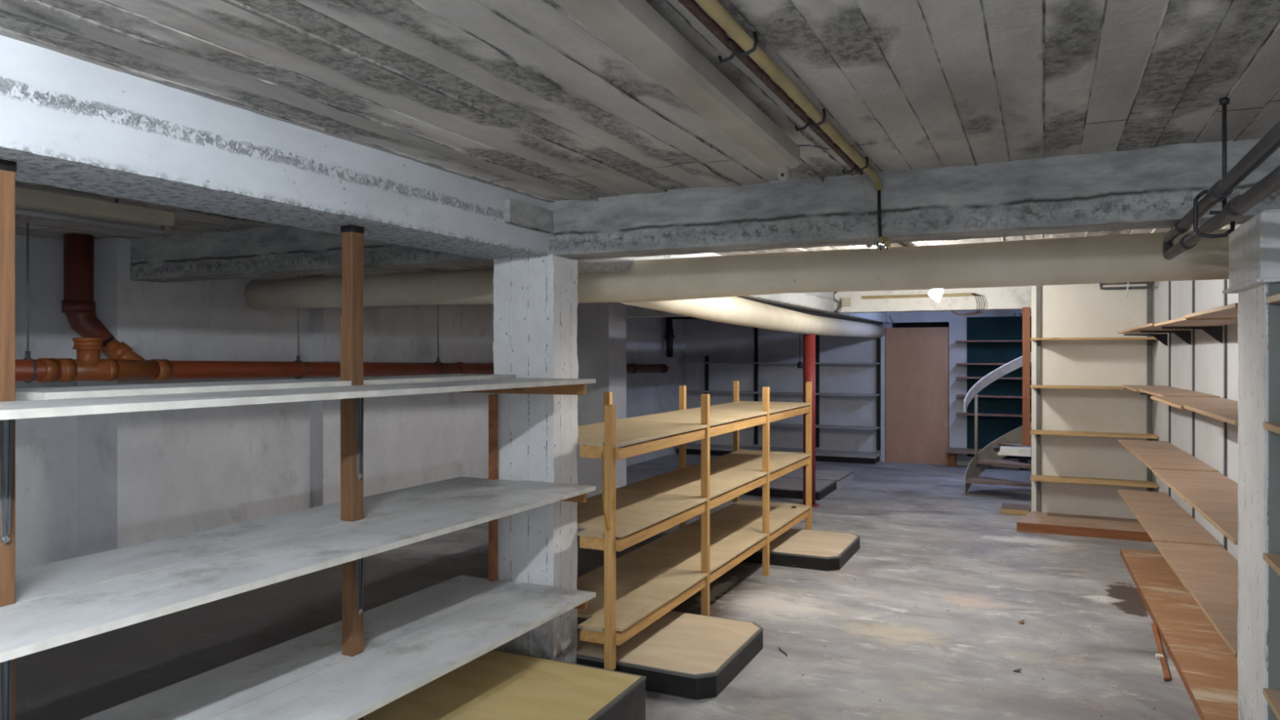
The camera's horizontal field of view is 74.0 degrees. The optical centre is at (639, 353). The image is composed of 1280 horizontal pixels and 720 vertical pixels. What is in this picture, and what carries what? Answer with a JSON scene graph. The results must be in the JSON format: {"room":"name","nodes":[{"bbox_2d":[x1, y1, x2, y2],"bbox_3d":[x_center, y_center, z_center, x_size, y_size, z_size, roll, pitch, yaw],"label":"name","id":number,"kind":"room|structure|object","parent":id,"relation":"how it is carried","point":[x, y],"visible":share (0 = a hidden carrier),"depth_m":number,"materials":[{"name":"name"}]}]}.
{"room":"basement storage room","nodes":[
{"label":"basement storage room","id":0,"kind":"room"},
{"bbox_2d":[15,234,684,569],"bbox_3d":[-3.004,0.416,6.688,1.330,2.267,15.900,0,0,25],"label":"wall","id":1,"kind":"structure","parent":0,"point":[86,484],"depth_m":5.73,"materials":[{"name":"paint"}]},
{"bbox_2d":[15,337,493,382],"bbox_3d":[-2.486,0.064,6.159,0.249,0.310,6.992,0,0,25],"label":"drain pipe","id":2,"kind":"object","parent":1,"relation":"attached to","point":[122,363],"visible":0.84,"depth_m":5.16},
{"bbox_2d":[577,302,626,497],"bbox_3d":[-0.728,0.417,9.437,1.085,2.272,0.426,0,0,25],"label":"wall","id":3,"kind":"structure","parent":0,"point":[602,332],"depth_m":9.12,"materials":[{"name":"grey paint"}]},
{"bbox_2d":[15,453,1200,719],"bbox_3d":[0.334,1.610,5.710,8.300,0.120,17.400,0,0,25],"label":"floor","id":4,"kind":"structure","parent":0,"point":[919,517],"depth_m":4.96,"materials":[{"name":"concrete"}]},
{"bbox_2d":[0,158,595,719],"bbox_3d":[-1.360,0.548,2.147,0.720,2.004,3.910,0,0,25],"label":"shelving unit","id":5,"kind":"object","parent":4,"relation":"on","point":[350,668],"visible":0.97,"depth_m":2.71,"materials":[{"name":"white laminate"}]},
{"bbox_2d":[363,648,645,719],"bbox_3d":[-0.954,1.439,3.097,1.419,0.222,1.578,0,0,25],"label":"display platform","id":6,"kind":"object","parent":4,"relation":"on","point":[496,684],"visible":0.54,"depth_m":3.35,"materials":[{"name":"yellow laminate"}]},
{"bbox_2d":[493,253,577,663],"bbox_3d":[-0.496,0.548,4.045,0.338,2.014,0.229,0,0,25],"label":"column","id":7,"kind":"structure","parent":4,"relation":"on","point":[535,315],"depth_m":3.94,"materials":[{"name":"paint"}]},
{"bbox_2d":[576,610,763,699],"bbox_3d":[0.107,1.496,4.342,0.866,0.108,0.847,0,0,25],"label":"display platform","id":8,"kind":"object","parent":4,"relation":"on","point":[689,655],"visible":0.55,"depth_m":4.11,"materials":[{"name":"brown wood"}]},
{"bbox_2d":[577,381,811,670],"bbox_3d":[0.360,0.891,5.592,0.673,1.318,3.558,0,0,25],"label":"shelving unit","id":9,"kind":"object","parent":4,"relation":"on","point":[634,589],"visible":0.9,"depth_m":4.91,"materials":[{"name":"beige wood"}]},
{"bbox_2d":[676,324,880,464],"bbox_3d":[2.027,0.560,12.739,3.020,1.980,0.450,0,0,25],"label":"wall shelving","id":10,"kind":"object","parent":4,"relation":"on","point":[828,455],"visible":0.63,"depth_m":12.64,"materials":[{"name":"grey metal"}]},
{"bbox_2d":[742,476,836,500],"bbox_3d":[1.683,1.502,9.559,0.872,0.096,0.852,0,0,25],"label":"display platform","id":11,"kind":"object","parent":4,"relation":"on","point":[781,487],"visible":0.62,"depth_m":9.29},
{"bbox_2d":[742,528,860,571],"bbox_3d":[1.224,1.501,6.610,0.817,0.098,0.892,0,0,25],"label":"display platform","id":12,"kind":"object","parent":4,"relation":"on","point":[820,550],"visible":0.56,"depth_m":6.31,"materials":[{"name":"brown wood"}]},
{"bbox_2d":[799,333,819,506],"bbox_3d":[1.733,0.674,8.699,0.199,1.752,0.199,0,0,25],"label":"prop","id":13,"kind":"object","parent":4,"relation":"on","point":[809,340],"visible":0.67,"depth_m":8.65,"materials":[{"name":"red metal"}]},
{"bbox_2d":[781,468,853,488],"bbox_3d":[2.063,1.502,10.335,0.892,0.096,0.842,0,0,25],"label":"display platform","id":14,"kind":"object","parent":4,"relation":"on","point":[842,477],"visible":0.52,"depth_m":10.21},
{"bbox_2d":[799,551,1168,716],"bbox_3d":[2.055,1.549,5.027,1.753,0.003,3.913,0,0,25],"label":"debris","id":15,"kind":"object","parent":4,"relation":"on","point":[1051,552],"depth_m":4.42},
{"bbox_2d":[946,447,1031,470],"bbox_3d":[4.743,1.427,11.489,1.100,0.245,0.325,0,0,25],"label":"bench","id":16,"kind":"object","parent":4,"relation":"on","point":[952,452],"visible":0.52,"depth_m":11.55,"materials":[{"name":"brown wood"}]},
{"bbox_2d":[963,351,1031,495],"bbox_3d":[4.498,0.076,8.996,1.543,2.949,1.820,0,0,-24],"label":"spiral staircase","id":17,"kind":"structure","parent":4,"relation":"on","point":[987,457],"depth_m":9.61,"materials":[{"name":"grey metal"}]},
{"bbox_2d":[992,445,1031,456],"bbox_3d":[3.775,0.985,8.624,0.352,0.070,0.220,0,0,25],"label":"step","id":18,"kind":"structure","parent":17,"relation":"attached to","point":[1004,451],"depth_m":8.53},
{"bbox_2d":[1000,502,1029,515],"bbox_3d":[3.699,1.528,8.373,0.250,0.045,0.380,0,0,25],"label":"plank","id":19,"kind":"object","parent":4,"relation":"on","point":[1006,508],"visible":0.9,"depth_m":8.25,"materials":[{"name":"brown wood"}]},
{"bbox_2d":[1017,511,1151,542],"bbox_3d":[3.888,1.511,7.496,1.015,0.078,0.618,0,0,25],"label":"board","id":20,"kind":"object","parent":4,"relation":"on","point":[1097,526],"visible":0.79,"depth_m":7.33,"materials":[{"name":"brown wood"}]},
{"bbox_2d":[1151,623,1170,679],"bbox_3d":[2.701,1.539,4.429,0.038,0.018,0.922,0,0,27],"label":"wooden strip","id":21,"kind":"object","parent":4,"relation":"on","point":[1160,655],"visible":1,"depth_m":4.32,"materials":[{"name":"brown wood"}]},
{"bbox_2d":[1120,548,1238,719],"bbox_3d":[3.088,1.529,4.788,0.332,0.042,3.806,0,0,24],"label":"board","id":22,"kind":"object","parent":4,"relation":"on","point":[1207,668],"visible":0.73,"depth_m":4.50,"materials":[{"name":"wood"}]},
{"bbox_2d":[1236,208,1279,719],"bbox_3d":[2.245,0.547,2.797,0.394,2.013,0.428,0,0,25],"label":"column","id":23,"kind":"structure","parent":4,"relation":"on","point":[1252,314],"depth_m":2.85,"materials":[{"name":"paint"}]},
{"bbox_2d":[1268,283,1279,719],"bbox_3d":[2.145,0.664,2.600,0.361,1.772,0.014,0,0,25],"label":"end panel","id":24,"kind":"object","parent":23,"relation":"attached to","point":[1273,288],"visible":0.83,"depth_m":2.67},
{"bbox_2d":[0,0,1279,272],"bbox_3d":[0.255,-0.784,5.747,8.287,0.226,17.400,0,0,25],"label":"ceiling","id":25,"kind":"structure","parent":0,"point":[522,97],"depth_m":2.13,"materials":[{"name":"grey concrete"}]},
{"bbox_2d":[23,222,35,383],"bbox_3d":[-3.229,-0.268,4.481,0.139,0.846,0.024,0,0,25],"label":"hanger","id":26,"kind":"object","parent":25,"relation":"hanging from","point":[27,353],"visible":0.77,"depth_m":4.48,"materials":[{"name":"metal"}]},
{"bbox_2d":[62,233,114,346],"bbox_3d":[-3.240,-0.360,4.992,0.262,0.666,0.165,0,0,-25],"label":"pipe","id":27,"kind":"object","parent":25,"relation":"attached to","point":[78,304],"visible":0.91,"depth_m":4.92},
{"bbox_2d":[15,186,174,235],"bbox_3d":[-2.520,-0.624,3.363,0.080,0.134,1.410,0,0,25],"label":"strip light","id":28,"kind":"object","parent":25,"relation":"attached to","point":[27,197],"visible":0.93,"depth_m":3.65,"materials":[{"name":"beige metal"}]},
{"bbox_2d":[294,275,306,378],"bbox_3d":[-2.456,-0.255,6.106,0.139,0.872,0.024,0,0,25],"label":"hanger","id":29,"kind":"object","parent":25,"relation":"hanging from","point":[298,357],"visible":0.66,"depth_m":6.10,"materials":[{"name":"metal"}]},
{"bbox_2d":[130,226,493,282],"bbox_3d":[-1.878,-0.579,4.702,2.634,0.263,0.226,0,0,25],"label":"ceiling beam","id":30,"kind":"structure","parent":25,"relation":"attached to","point":[282,251],"depth_m":4.70,"materials":[{"name":"concrete"}]},
{"bbox_2d":[435,304,444,373],"bbox_3d":[-1.786,-0.244,7.515,0.139,0.895,0.024,0,0,25],"label":"hanger","id":31,"kind":"object","parent":25,"relation":"hanging from","point":[437,357],"visible":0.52,"depth_m":7.51,"materials":[{"name":"metal"}]},
{"bbox_2d":[0,35,887,323],"bbox_3d":[0.011,-0.578,5.199,0.361,0.263,15.804,0,0,25],"label":"ceiling beam","id":32,"kind":"structure","parent":25,"relation":"attached to","point":[68,122],"depth_m":2.41,"materials":[{"name":"grey concrete"}]},
{"bbox_2d":[244,228,1235,337],"bbox_3d":[1.747,-0.362,8.407,6.005,0.328,8.376,0,0,25],"label":"pipe","id":33,"kind":"object","parent":32,"relation":"attached to","point":[709,288],"visible":0.94,"depth_m":4.31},
{"bbox_2d":[552,0,799,182],"bbox_3d":[0.111,-0.617,1.951,0.095,0.150,1.620,0,0,25],"label":"strip light","id":34,"kind":"object","parent":25,"relation":"attached to","point":[633,28],"visible":1,"depth_m":1.86,"materials":[{"name":"grey metal"}]},
{"bbox_2d":[664,316,701,357],"bbox_3d":[1.202,-0.324,12.489,1.756,0.747,0.300,0,0,25],"label":"pipe","id":35,"kind":"object","parent":25,"relation":"hanging from","point":[669,336],"visible":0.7,"depth_m":12.73,"materials":[{"name":"black metal"}]},
{"bbox_2d":[677,0,862,175],"bbox_3d":[-0.193,-0.672,1.033,0.037,0.027,4.701,0,0,25],"label":"cable","id":36,"kind":"object","parent":25,"relation":"attached to","point":[691,6],"visible":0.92,"depth_m":2.02,"materials":[{"name":"metal"}]},
{"bbox_2d":[694,0,882,190],"bbox_3d":[-0.362,-0.656,0.631,0.092,0.068,5.830,0,0,25],"label":"conduit","id":37,"kind":"object","parent":25,"relation":"attached to","point":[713,8],"visible":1,"depth_m":2.02,"materials":[{"name":"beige metal"}]},
{"bbox_2d":[860,174,891,251],"bbox_3d":[0.887,-0.531,3.195,0.098,0.283,0.135,0,0,25],"label":"hanging cable","id":38,"kind":"object","parent":37,"relation":"hanging from","point":[887,242],"visible":1,"depth_m":3.23,"materials":[{"name":"black rubber"}]},
{"bbox_2d":[797,333,802,368],"bbox_3d":[2.104,-0.254,11.180,0.068,0.887,0.068,0,0,25],"label":"plug","id":39,"kind":"object","parent":25,"relation":"hanging from","point":[799,363],"visible":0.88,"depth_m":11.16,"materials":[{"name":"black plastic"}]},
{"bbox_2d":[797,144,829,150],"bbox_3d":[0.558,-0.670,2.758,0.010,0.044,0.264,0,0,35],"label":"wire","id":40,"kind":"object","parent":25,"relation":"attached to","point":[797,144],"visible":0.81,"depth_m":2.76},
{"bbox_2d":[626,285,1031,317],"bbox_3d":[2.324,-0.579,9.220,6.725,0.264,0.257,0,0,25],"label":"ceiling beam","id":41,"kind":"structure","parent":25,"relation":"attached to","point":[1003,298],"depth_m":8.79,"materials":[{"name":"white concrete"}]},
{"bbox_2d":[831,291,842,313],"bbox_3d":[2.114,-0.555,9.143,0.178,0.236,0.038,0,0,25],"label":"wire tangle","id":42,"kind":"object","parent":41,"relation":"attached to","point":[837,301],"visible":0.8,"depth_m":9.13,"materials":[{"name":"black metal"}]},
{"bbox_2d":[841,297,850,306],"bbox_3d":[2.210,-0.555,9.107,0.090,0.090,0.047,0,0,25],"label":"junction box","id":43,"kind":"object","parent":41,"relation":"attached to","point":[845,301],"visible":1,"depth_m":9.08,"materials":[{"name":"beige plastic"}]},
{"bbox_2d":[862,293,975,298],"bbox_3d":[2.872,-0.600,8.800,1.130,0.030,0.032,0,0,25],"label":"cable trunking","id":44,"kind":"object","parent":41,"relation":"attached to","point":[954,294],"visible":1,"depth_m":8.81,"materials":[{"name":"white plastic"}]},
{"bbox_2d":[951,293,985,315],"bbox_3d":[3.303,-0.501,8.557,0.323,0.226,0.061,0,0,25],"label":"wire loop","id":45,"kind":"object","parent":44,"relation":"hanging from","point":[975,295],"visible":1,"depth_m":8.52,"materials":[{"name":"black metal"}]},
{"bbox_2d":[866,244,875,248],"bbox_3d":[1.140,-0.552,4.376,0.100,0.030,0.250,0,0,25],"label":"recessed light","id":46,"kind":"object","parent":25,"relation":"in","point":[870,246],"depth_m":4.57,"materials":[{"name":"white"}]},
{"bbox_2d":[890,242,902,247],"bbox_3d":[1.503,-0.648,5.141,0.100,0.056,0.440,0,0,25],"label":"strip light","id":47,"kind":"object","parent":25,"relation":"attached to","point":[892,245],"depth_m":5.08,"materials":[{"name":"beige plastic"}]},
{"bbox_2d":[548,137,1279,260],"bbox_3d":[1.012,-0.578,3.328,3.075,0.263,0.226,0,0,25],"label":"ceiling beam","id":48,"kind":"structure","parent":25,"relation":"attached to","point":[1144,188],"depth_m":3.19,"materials":[{"name":"concrete"}]},
{"bbox_2d":[504,198,553,233],"bbox_3d":[-0.484,-0.600,3.723,0.036,0.103,0.354,0,0,25],"label":"trim","id":49,"kind":"structure","parent":48,"relation":"attached to","point":[519,214],"depth_m":3.69,"materials":[{"name":"concrete"}]},
{"bbox_2d":[928,288,942,302],"bbox_3d":[2.579,-0.573,7.411,0.121,0.248,0.124,0,0,25],"label":"hanging bulb","id":50,"kind":"object","parent":25,"relation":"hanging from","point":[936,294],"visible":0.73,"depth_m":7.37,"materials":[{"name":"white glass"}]},
{"bbox_2d":[1193,97,1235,238],"bbox_3d":[1.574,-0.508,2.330,0.096,0.382,0.024,0,0,25],"label":"hanger","id":51,"kind":"object","parent":25,"relation":"hanging from","point":[1224,101],"visible":0.85,"depth_m":2.32,"materials":[{"name":"black metal"}]},
{"bbox_2d":[1162,120,1279,260],"bbox_3d":[0.538,-0.397,0.159,0.060,0.122,6.549,0,0,25],"label":"pipes","id":52,"kind":"object","parent":51,"relation":"hanging from","point":[1237,206],"visible":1,"depth_m":2.04,"materials":[{"name":"grey metal"}]},
{"bbox_3d":[-0.337,-0.218,11.122,0.143,0.958,0.010,0,0,25],"label":"hanger","id":53,"kind":"object","parent":25,"relation":"hanging from","visible":0},
{"bbox_2d":[626,363,668,373],"bbox_3d":[-0.298,0.193,11.204,0.136,0.178,3.122,0,0,25],"label":"drain pipe","id":54,"kind":"object","parent":53,"relation":"hanging from","point":[631,367],"visible":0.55,"depth_m":11.91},
{"bbox_2d":[684,309,1031,468],"bbox_3d":[3.375,0.416,12.513,7.850,2.267,0.300,0,0,25],"label":"wall","id":55,"kind":"structure","parent":0,"point":[719,341],"depth_m":12.67,"materials":[{"name":"grey paint"}]},
{"bbox_2d":[880,327,885,462],"bbox_3d":[3.506,0.585,12.252,0.060,1.930,0.060,0,0,25],"label":"trim","id":56,"kind":"structure","parent":55,"relation":"attached to","point":[883,338],"depth_m":12.22,"materials":[{"name":"wood"}]},
{"bbox_2d":[885,327,948,465],"bbox_3d":[3.919,0.588,12.038,0.850,1.925,0.022,0,0,25],"label":"door","id":57,"kind":"structure","parent":55,"relation":"in","point":[917,358],"depth_m":12.03,"materials":[{"name":"wood"}]},
{"bbox_2d":[966,315,1031,459],"bbox_3d":[4.926,0.455,11.599,0.865,1.930,0.017,0,0,25],"label":"panel","id":58,"kind":"object","parent":55,"relation":"attached to","point":[990,428],"visible":0.52,"depth_m":11.63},
{"bbox_2d":[955,412,1031,417],"bbox_3d":[4.815,0.826,11.513,0.990,0.022,0.230,0,0,25],"label":"shelf board","id":59,"kind":"object","parent":58,"relation":"attached to","point":[957,413],"visible":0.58,"depth_m":11.48,"materials":[{"name":"brown wood"}]},
{"bbox_2d":[955,394,1031,398],"bbox_3d":[4.815,0.576,11.513,0.990,0.022,0.230,0,0,25],"label":"shelf board","id":60,"kind":"object","parent":58,"relation":"attached to","point":[957,395],"visible":0.58,"depth_m":11.43,"materials":[{"name":"brown wood"}]},
{"bbox_2d":[955,376,1031,379],"bbox_3d":[4.815,0.326,11.513,0.990,0.022,0.230,0,0,25],"label":"shelf board","id":61,"kind":"object","parent":58,"relation":"attached to","point":[957,377],"visible":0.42,"depth_m":11.38,"materials":[{"name":"brown wood"}]},
{"bbox_2d":[955,363,1031,364],"bbox_3d":[4.815,0.136,11.513,0.990,0.022,0.230,0,0,25],"label":"shelf board","id":62,"kind":"object","parent":58,"relation":"attached to","point":[956,363],"visible":0.58,"depth_m":11.48,"materials":[{"name":"brown wood"}]},
{"bbox_2d":[955,340,1031,342],"bbox_3d":[4.815,-0.174,11.513,0.990,0.022,0.230,0,0,25],"label":"shelf board","id":63,"kind":"object","parent":58,"relation":"attached to","point":[956,340],"visible":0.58,"depth_m":11.44,"materials":[{"name":"brown wood"}]},
{"bbox_2d":[1013,312,1031,324],"bbox_3d":[5.148,-0.476,11.366,0.286,0.158,0.062,0,0,25],"label":"wire tangle","id":64,"kind":"object","parent":55,"relation":"attached to","point":[1015,313],"visible":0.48,"depth_m":11.40,"materials":[{"name":"black metal"}]},
{"bbox_2d":[1031,282,1154,519],"bbox_3d":[4.475,0.416,7.671,1.705,2.267,0.200,0,0,25],"label":"wall partition","id":65,"kind":"structure","parent":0,"point":[1071,310],"depth_m":7.75,"materials":[{"name":"beige paint"}]},
{"bbox_2d":[1022,306,1030,445],"bbox_3d":[3.676,0.212,8.085,0.067,1.315,0.040,0,0,25],"label":"board","id":66,"kind":"object","parent":65,"relation":"attached to","point":[1025,310],"visible":1,"depth_m":8.07,"materials":[{"name":"brown wood"}]},
{"bbox_2d":[1035,285,1040,511],"bbox_3d":[3.661,0.410,7.805,0.040,2.100,0.261,0,0,25],"label":"upright","id":67,"kind":"object","parent":65,"relation":"attached to","point":[1037,287],"visible":0.87,"depth_m":7.90,"materials":[{"name":"grey metal"}]},
{"bbox_2d":[1030,384,1124,389],"bbox_3d":[4.032,0.298,7.587,0.991,0.020,0.286,0,0,25],"label":"shelf board","id":68,"kind":"object","parent":67,"relation":"on","point":[1087,387],"visible":0.58,"depth_m":7.52,"materials":[{"name":"brown wood"}]},
{"bbox_2d":[1030,337,1156,340],"bbox_3d":[4.032,-0.135,7.587,0.991,0.020,0.286,0,0,25],"label":"shelf board","id":69,"kind":"object","parent":67,"relation":"on","point":[1082,338],"visible":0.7,"depth_m":7.48,"materials":[{"name":"brown wood"}]},
{"bbox_2d":[1030,474,1158,488],"bbox_3d":[4.032,1.135,7.587,0.991,0.020,0.286,0,0,25],"label":"shelf board","id":70,"kind":"object","parent":67,"relation":"on","point":[1150,484],"visible":1,"depth_m":7.52,"materials":[{"name":"brown wood"}]},
{"bbox_2d":[1030,429,1158,439],"bbox_3d":[4.032,0.715,7.587,0.991,0.020,0.286,0,0,25],"label":"shelf board","id":71,"kind":"object","parent":67,"relation":"on","point":[1108,434],"visible":1,"depth_m":7.50,"materials":[{"name":"brown wood"}]},
{"bbox_2d":[1099,281,1154,289],"bbox_3d":[4.284,-0.620,7.497,0.415,0.120,0.285,0,0,25],"label":"pipes","id":72,"kind":"object","parent":65,"relation":"attached to","point":[1151,285],"visible":0.63,"depth_m":7.39,"materials":[{"name":"metal"}]},
{"bbox_2d":[1125,282,1128,297],"bbox_3d":[4.227,-0.570,7.365,0.031,0.161,0.013,0,0,11],"label":"loose cable","id":73,"kind":"object","parent":72,"relation":"hanging from","point":[1127,282],"visible":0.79,"depth_m":7.36,"materials":[{"name":"white plastic"}]},
{"bbox_2d":[1154,225,1239,560],"bbox_3d":[2.245,0.416,2.011,0.300,2.267,11.970,0,0,24],"label":"wall","id":74,"kind":"structure","parent":0,"point":[1209,352],"depth_m":5.63,"materials":[{"name":"paint"}]},
{"bbox_2d":[1124,280,1170,496],"bbox_3d":[4.035,0.420,6.762,0.321,2.140,0.032,0,0,25],"label":"upright","id":75,"kind":"object","parent":74,"relation":"attached to","point":[1162,338],"visible":0.24,"depth_m":6.70,"materials":[{"name":"metal"}]},
{"bbox_2d":[1118,439,1182,451],"bbox_3d":[3.834,0.694,6.399,0.355,0.017,0.757,0,0,25],"label":"shelf board","id":76,"kind":"object","parent":75,"relation":"on","point":[1133,444],"visible":0.82,"depth_m":6.37,"materials":[{"name":"brown wood"}]},
{"bbox_2d":[1117,328,1186,333],"bbox_3d":[3.819,-0.172,6.367,0.358,0.017,0.927,0,0,25],"label":"shelf board","id":77,"kind":"object","parent":75,"relation":"on","point":[1128,331],"visible":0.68,"depth_m":6.25,"materials":[{"name":"brown wood"}]},
{"bbox_2d":[1117,489,1189,515],"bbox_3d":[3.792,1.103,6.308,0.360,0.017,1.057,0,0,25],"label":"shelf board","id":78,"kind":"object","parent":75,"relation":"on","point":[1136,500],"visible":0.88,"depth_m":6.27,"materials":[{"name":"brown wood"}]},
{"bbox_2d":[1146,281,1154,491],"bbox_3d":[4.465,0.410,7.422,0.040,2.100,0.261,0,0,25],"label":"upright","id":79,"kind":"object","parent":74,"relation":"attached to","point":[1149,291],"visible":0.56,"depth_m":7.52,"materials":[{"name":"grey metal"}]},
{"bbox_2d":[1121,385,1181,391],"bbox_3d":[3.833,0.259,6.360,0.328,0.017,0.927,0,0,25],"label":"shelf board","id":80,"kind":"object","parent":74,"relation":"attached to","point":[1135,388],"visible":0.72,"depth_m":6.37,"materials":[{"name":"brown wood"}]},
{"bbox_2d":[1140,280,1195,519],"bbox_3d":[3.622,0.420,5.840,0.321,2.140,0.032,0,0,25],"label":"upright","id":81,"kind":"object","parent":74,"relation":"attached to","point":[1185,335],"visible":0.26,"depth_m":5.77,"materials":[{"name":"metal"}]},
{"bbox_2d":[1131,322,1208,329],"bbox_3d":[3.414,-0.176,5.462,0.361,0.017,1.045,0,0,25],"label":"shelf board","id":82,"kind":"object","parent":81,"relation":"attached to","point":[1151,326],"visible":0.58,"depth_m":5.53,"materials":[{"name":"brown wood"}]},
{"bbox_2d":[1128,448,1218,471],"bbox_3d":[3.443,0.689,5.526,0.363,0.017,1.145,0,0,25],"label":"shelf board","id":83,"kind":"object","parent":81,"relation":"on","point":[1171,460],"visible":0.9,"depth_m":5.41,"materials":[{"name":"brown wood"}]},
{"bbox_2d":[1138,388,1220,397],"bbox_3d":[3.437,0.254,5.452,0.288,0.017,1.038,0,0,24],"label":"shelf board","id":84,"kind":"object","parent":81,"relation":"on","point":[1167,393],"visible":0.76,"depth_m":5.33,"materials":[{"name":"brown wood"}]},
{"bbox_2d":[1161,279,1226,550],"bbox_3d":[3.217,0.420,4.937,0.321,2.140,0.032,0,0,25],"label":"upright","id":85,"kind":"object","parent":74,"relation":"attached to","point":[1215,331],"visible":0.22,"depth_m":4.87,"materials":[{"name":"metal"}]},
{"bbox_2d":[1133,511,1222,546],"bbox_3d":[3.370,1.099,5.367,0.358,0.017,0.995,0,0,25],"label":"shelf board","id":86,"kind":"object","parent":85,"relation":"on","point":[1162,527],"visible":0.98,"depth_m":5.28,"materials":[{"name":"brown wood"}]},
{"bbox_2d":[1150,395,1237,409],"bbox_3d":[2.974,0.259,4.492,0.369,0.017,1.074,0,0,25],"label":"shelf board","id":87,"kind":"object","parent":85,"relation":"on","point":[1179,402],"visible":0.7,"depth_m":4.50,"materials":[{"name":"brown wood"}]},
{"bbox_2d":[1151,468,1238,501],"bbox_3d":[2.978,0.694,4.490,0.363,0.017,1.115,0,0,25],"label":"shelf board","id":88,"kind":"object","parent":85,"relation":"on","point":[1200,484],"visible":0.72,"depth_m":4.49,"materials":[{"name":"brown wood"}]},
{"bbox_2d":[1154,541,1238,594],"bbox_3d":[2.932,1.103,4.390,0.361,0.017,1.135,0,0,25],"label":"shelf board","id":89,"kind":"object","parent":85,"relation":"on","point":[1212,568],"visible":0.72,"depth_m":4.38,"materials":[{"name":"brown wood"}]},
{"bbox_2d":[1154,316,1236,326],"bbox_3d":[2.983,-0.172,4.488,0.352,0.017,1.075,0,0,25],"label":"shelf board","id":90,"kind":"object","parent":74,"relation":"attached to","point":[1181,322],"visible":0.64,"depth_m":4.45,"materials":[{"name":"brown wood"}]},
{"bbox_2d":[1184,302,1237,318],"bbox_3d":[2.538,-0.177,3.509,0.362,0.017,1.065,0,0,25],"label":"shelf board","id":91,"kind":"object","parent":74,"relation":"attached to","point":[1228,311],"visible":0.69,"depth_m":3.58,"materials":[{"name":"brown wood"}]},
{"bbox_2d":[1184,497,1238,545],"bbox_3d":[2.534,0.688,3.500,0.363,0.017,1.045,0,0,25],"label":"shelf board","id":92,"kind":"object","parent":74,"relation":"attached to","point":[1222,513],"visible":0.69,"depth_m":3.63,"materials":[{"name":"brown wood"}]},
{"bbox_2d":[1184,404,1238,425],"bbox_3d":[2.538,0.253,3.509,0.362,0.017,1.065,0,0,25],"label":"shelf board","id":93,"kind":"object","parent":74,"relation":"attached to","point":[1228,414],"visible":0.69,"depth_m":3.63,"materials":[{"name":"brown wood"}]},
{"bbox_2d":[1189,589,1238,657],"bbox_3d":[2.509,1.097,3.446,0.356,0.017,0.925,0,0,25],"label":"shelf board","id":94,"kind":"object","parent":74,"relation":"attached to","point":[1220,609],"visible":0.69,"depth_m":3.59,"materials":[{"name":"brown wood"}]},
{"bbox_2d":[1222,210,1279,293],"bbox_3d":[2.234,-0.337,2.833,0.402,0.223,0.565,0,0,25],"label":"column capital","id":95,"kind":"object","parent":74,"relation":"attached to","point":[1254,246],"depth_m":2.74,"materials":[{"name":"paint"}]},
{"bbox_3d":[1.778,0.420,1.701,0.301,2.140,0.032,0,0,25],"label":"upright","id":96,"kind":"object","parent":74,"relation":"attached to","visible":0},
{"bbox_2d":[1262,688,1279,719],"bbox_3d":[1.880,1.060,2.071,0.417,0.019,1.155,0,0,25],"label":"shelf board","id":97,"kind":"object","parent":96,"relation":"on","point":[1272,696],"visible":1,"depth_m":2.59,"materials":[{"name":"brown wood"}]},
{"bbox_2d":[1262,552,1279,575],"bbox_3d":[1.880,0.634,2.071,0.417,0.019,1.155,0,0,25],"label":"shelf board","id":98,"kind":"object","parent":96,"relation":"on","point":[1273,560],"visible":1,"depth_m":2.58,"materials":[{"name":"brown wood"}]},
{"bbox_2d":[1262,422,1279,434],"bbox_3d":[1.880,0.224,2.071,0.417,0.019,1.155,0,0,25],"label":"shelf board","id":99,"kind":"object","parent":96,"relation":"on","point":[1274,427],"visible":1,"depth_m":2.57,"materials":[{"name":"brown wood"}]},
{"bbox_2d":[1266,293,1279,303],"bbox_3d":[1.885,-0.169,2.069,0.407,0.019,1.155,0,0,25],"label":"shelf board","id":100,"kind":"object","parent":96,"relation":"on","point":[1276,298],"visible":1,"depth_m":2.59,"materials":[{"name":"brown wood"}]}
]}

